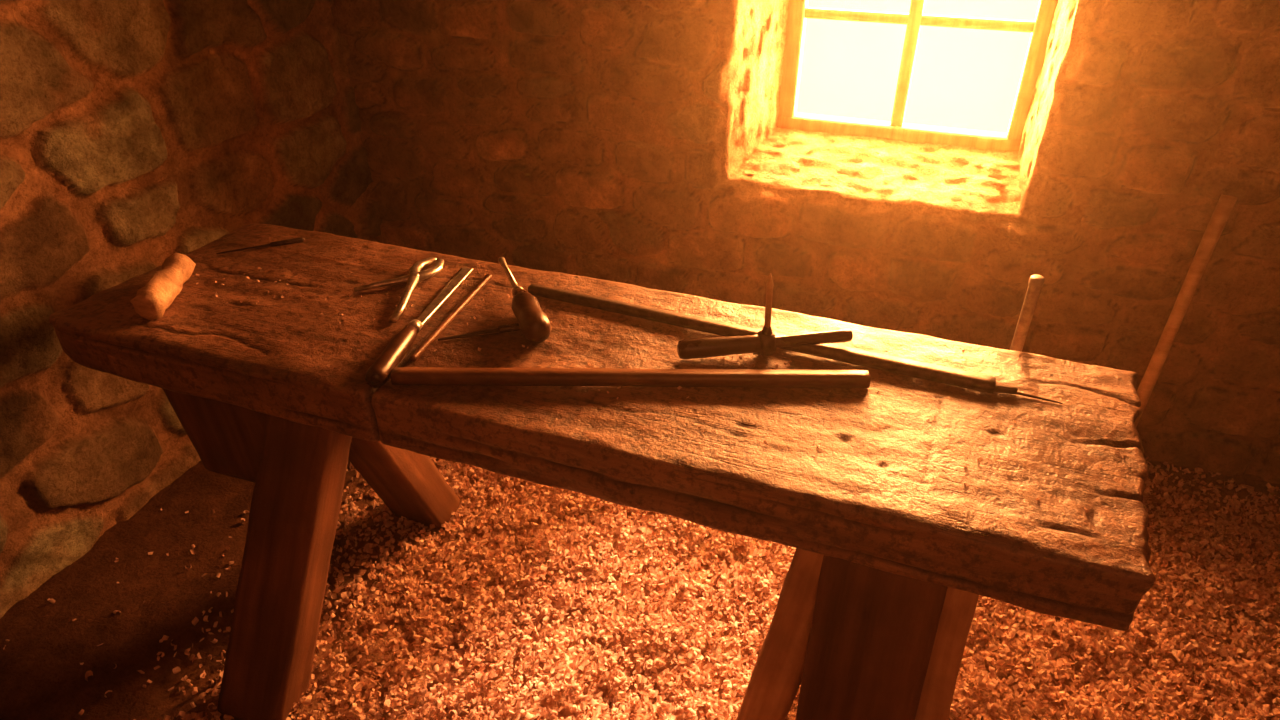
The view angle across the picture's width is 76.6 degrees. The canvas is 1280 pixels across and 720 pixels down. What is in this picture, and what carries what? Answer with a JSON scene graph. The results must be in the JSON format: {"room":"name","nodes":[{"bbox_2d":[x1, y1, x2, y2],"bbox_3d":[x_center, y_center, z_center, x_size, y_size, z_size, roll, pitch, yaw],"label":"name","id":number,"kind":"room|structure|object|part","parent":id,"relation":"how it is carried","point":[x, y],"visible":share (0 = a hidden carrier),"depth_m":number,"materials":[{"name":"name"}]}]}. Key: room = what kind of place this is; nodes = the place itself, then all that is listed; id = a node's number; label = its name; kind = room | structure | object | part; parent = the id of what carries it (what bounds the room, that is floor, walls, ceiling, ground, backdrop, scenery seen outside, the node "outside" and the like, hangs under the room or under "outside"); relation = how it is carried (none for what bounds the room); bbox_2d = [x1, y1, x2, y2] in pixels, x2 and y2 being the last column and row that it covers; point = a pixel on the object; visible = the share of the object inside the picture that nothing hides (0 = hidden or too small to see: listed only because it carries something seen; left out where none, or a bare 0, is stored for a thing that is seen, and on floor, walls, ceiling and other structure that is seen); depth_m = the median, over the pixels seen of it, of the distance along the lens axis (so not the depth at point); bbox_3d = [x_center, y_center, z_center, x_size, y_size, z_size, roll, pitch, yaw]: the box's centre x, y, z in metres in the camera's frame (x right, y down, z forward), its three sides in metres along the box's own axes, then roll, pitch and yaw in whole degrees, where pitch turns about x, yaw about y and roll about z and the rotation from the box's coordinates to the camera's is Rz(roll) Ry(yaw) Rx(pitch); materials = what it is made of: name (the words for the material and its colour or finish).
{"room":"woodworking shop","nodes":[
{"label":"woodworking shop","id":0,"kind":"room"},
{"bbox_2d":[0,0,382,617],"bbox_3d":[-1.783,-0.298,1.290,0.071,2.660,4.180,11,35,17],"label":"wall","id":1,"kind":"structure","parent":0,"point":[135,134],"depth_m":2.30,"materials":[{"name":"stone"}]},
{"bbox_2d":[0,456,1279,719],"bbox_3d":[0.367,1.234,1.337,4.720,0.041,4.200,11,35,17],"label":"floor","id":2,"kind":"structure","parent":0,"point":[42,676],"depth_m":2.17,"materials":[{"name":"wood"}]},
{"bbox_2d":[49,224,1155,719],"bbox_3d":[-0.199,0.335,1.905,2.299,0.970,1.040,11,35,17],"label":"workbench","id":3,"kind":"object","parent":2,"relation":"on","point":[892,562],"depth_m":1.55,"materials":[{"name":"brown wood"}]},
{"bbox_3d":[-1.094,-0.175,1.871,0.075,0.076,0.239,-4,33,-6],"label":"carved wooden handle","id":4,"kind":"part","parent":3,"relation":"part of","materials":[{"name":"beige wood"}]},
{"bbox_2d":[216,237,304,253],"bbox_3d":[-0.984,-0.296,2.105,0.214,0.012,0.013,-14,35,-20],"label":"scratch awl","id":5,"kind":"object","parent":3,"relation":"on","point":[294,240],"visible":1,"depth_m":2.11,"materials":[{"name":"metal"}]},
{"bbox_3d":[-0.808,0.451,1.858,0.165,0.836,0.122,17,14,7],"label":"leg","id":6,"kind":"part","parent":3,"relation":"part of","materials":[{"name":"brown wood"}]},
{"bbox_2d":[354,257,443,322],"bbox_3d":[-0.569,-0.182,1.915,0.182,0.024,0.300,11,35,17],"label":"pincers","id":7,"kind":"object","parent":3,"relation":"on","point":[415,275],"visible":1,"depth_m":1.92,"materials":[{"name":"metal"}]},
{"bbox_3d":[-0.690,0.242,2.181,0.176,0.841,0.116,13,59,14],"label":"leg","id":8,"kind":"part","parent":3,"relation":"part of","materials":[{"name":"brown wood"}]},
{"bbox_2d":[365,267,472,387],"bbox_3d":[-0.473,-0.100,1.775,0.043,0.042,0.531,5,33,7],"label":"chisel","id":9,"kind":"object","parent":3,"relation":"on","point":[378,373],"visible":0.99,"depth_m":1.66,"materials":[{"name":"brown wood"}]},
{"bbox_2d":[410,274,491,361],"bbox_3d":[-0.414,-0.103,1.805,0.013,0.013,0.387,8,34,13],"label":"stick","id":10,"kind":"object","parent":3,"relation":"on","point":[443,325],"visible":1,"depth_m":1.78,"materials":[{"name":"brown wood"}]},
{"bbox_2d":[438,323,519,340],"bbox_3d":[-0.344,-0.058,1.737,0.175,0.011,0.021,-11,34,-16],"label":"knife","id":11,"kind":"object","parent":3,"relation":"on","point":[509,327],"visible":0.99,"depth_m":1.74,"materials":[{"name":"metal"}]},
{"bbox_2d":[498,257,550,342],"bbox_3d":[-0.275,-0.150,1.834,0.062,0.063,0.380,-11,35,-17],"label":"screwdriver","id":12,"kind":"object","parent":3,"relation":"on","point":[535,326],"visible":1,"depth_m":1.71,"materials":[{"name":"brown wood"}]},
{"bbox_2d":[390,367,870,387],"bbox_3d":[-0.019,0.034,1.582,0.930,0.025,0.031,0,33,1],"label":"wooden rod","id":13,"kind":"object","parent":3,"relation":"on","point":[399,375],"visible":1,"depth_m":1.57,"materials":[{"name":"brown wood"}]},
{"bbox_2d":[193,267,1102,512],"bbox_3d":[-0.159,-0.038,1.713,2.052,0.011,0.520,11,35,17],"label":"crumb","id":14,"kind":"object","parent":3,"relation":"on","point":[980,459],"visible":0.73,"depth_m":1.67,"materials":[{"name":"beige wood"}]},
{"bbox_2d":[677,273,852,359],"bbox_3d":[0.257,-0.090,1.624,0.363,0.184,0.052,-4,33,-6],"label":"t-handle gimlet","id":15,"kind":"object","parent":3,"relation":"on","point":[765,342],"visible":1,"depth_m":1.64,"materials":[{"name":"brown wood"}]},
{"bbox_2d":[528,284,1062,403],"bbox_3d":[0.271,-0.048,1.714,1.146,0.020,0.036,13,35,19],"label":"long rasp","id":16,"kind":"object","parent":3,"relation":"on","point":[931,372],"visible":0.92,"depth_m":1.66,"materials":[{"name":"metal"}]},
{"bbox_3d":[0.389,0.683,1.497,0.209,0.795,0.088,11,19,17],"label":"leg","id":17,"kind":"part","parent":3,"relation":"part of","materials":[{"name":"brown wood"}]},
{"bbox_2d":[3,456,1279,719],"bbox_3d":[0.426,0.854,1.856,4.166,0.101,2.769,11,35,17],"label":"wood shavings","id":18,"kind":"object","parent":2,"relation":"on","point":[1177,707],"visible":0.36,"depth_m":2.13},
{"bbox_2d":[1010,274,1044,351],"bbox_3d":[0.850,0.205,1.979,0.027,1.010,0.250,16,36,24],"label":"rod","id":19,"kind":"object","parent":2,"relation":"on","point":[1036,281],"visible":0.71,"depth_m":1.67,"materials":[{"name":"brown wood"}]},
{"bbox_2d":[1134,194,1237,426],"bbox_3d":[1.539,-0.014,2.400,0.043,0.926,0.312,26,41,34],"label":"wooden pole","id":20,"kind":"object","parent":2,"relation":"on","point":[1223,209],"visible":0.64,"depth_m":2.33,"materials":[{"name":"brown wood"}]},
{"bbox_2d":[331,0,1279,483],"bbox_3d":[1.110,-0.976,2.338,4.680,2.660,0.349,11,35,17],"label":"wall","id":21,"kind":"structure","parent":0,"point":[641,143],"depth_m":2.65,"materials":[{"name":"stone"}]},
{"bbox_2d":[778,0,807,117],"bbox_3d":[0.516,-1.186,2.691,0.076,0.852,0.071,11,35,17],"label":"frame","id":22,"kind":"object","parent":21,"relation":"attached to","point":[796,23],"visible":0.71,"depth_m":2.75,"materials":[{"name":"brown wood"}]},
{"bbox_2d":[777,113,1020,150],"bbox_3d":[0.881,-0.781,2.794,0.853,0.060,0.072,11,35,17],"label":"frame","id":23,"kind":"object","parent":21,"relation":"attached to","point":[983,140],"visible":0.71,"depth_m":2.76,"materials":[{"name":"brown wood"}]},
{"bbox_2d":[890,0,924,126],"bbox_3d":[0.882,-1.117,2.584,0.040,0.748,0.038,11,35,17],"label":"mullion","id":24,"kind":"object","parent":21,"relation":"attached to","point":[916,7],"visible":0.99,"depth_m":2.65,"materials":[{"name":"brown wood"}]},
{"bbox_2d":[805,7,1034,32],"bbox_3d":[0.883,-1.093,2.599,0.729,0.029,0.029,11,35,17],"label":"bar","id":25,"kind":"object","parent":24,"relation":"attached to","point":[810,12],"visible":0.94,"depth_m":2.58,"materials":[{"name":"brown wood"}]},
{"bbox_2d":[1007,0,1057,140],"bbox_3d":[1.247,-1.041,2.468,0.076,0.852,0.071,11,35,17],"label":"frame","id":26,"kind":"object","parent":21,"relation":"attached to","point":[1036,51],"visible":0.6,"depth_m":2.52,"materials":[{"name":"brown wood"}]}
]}

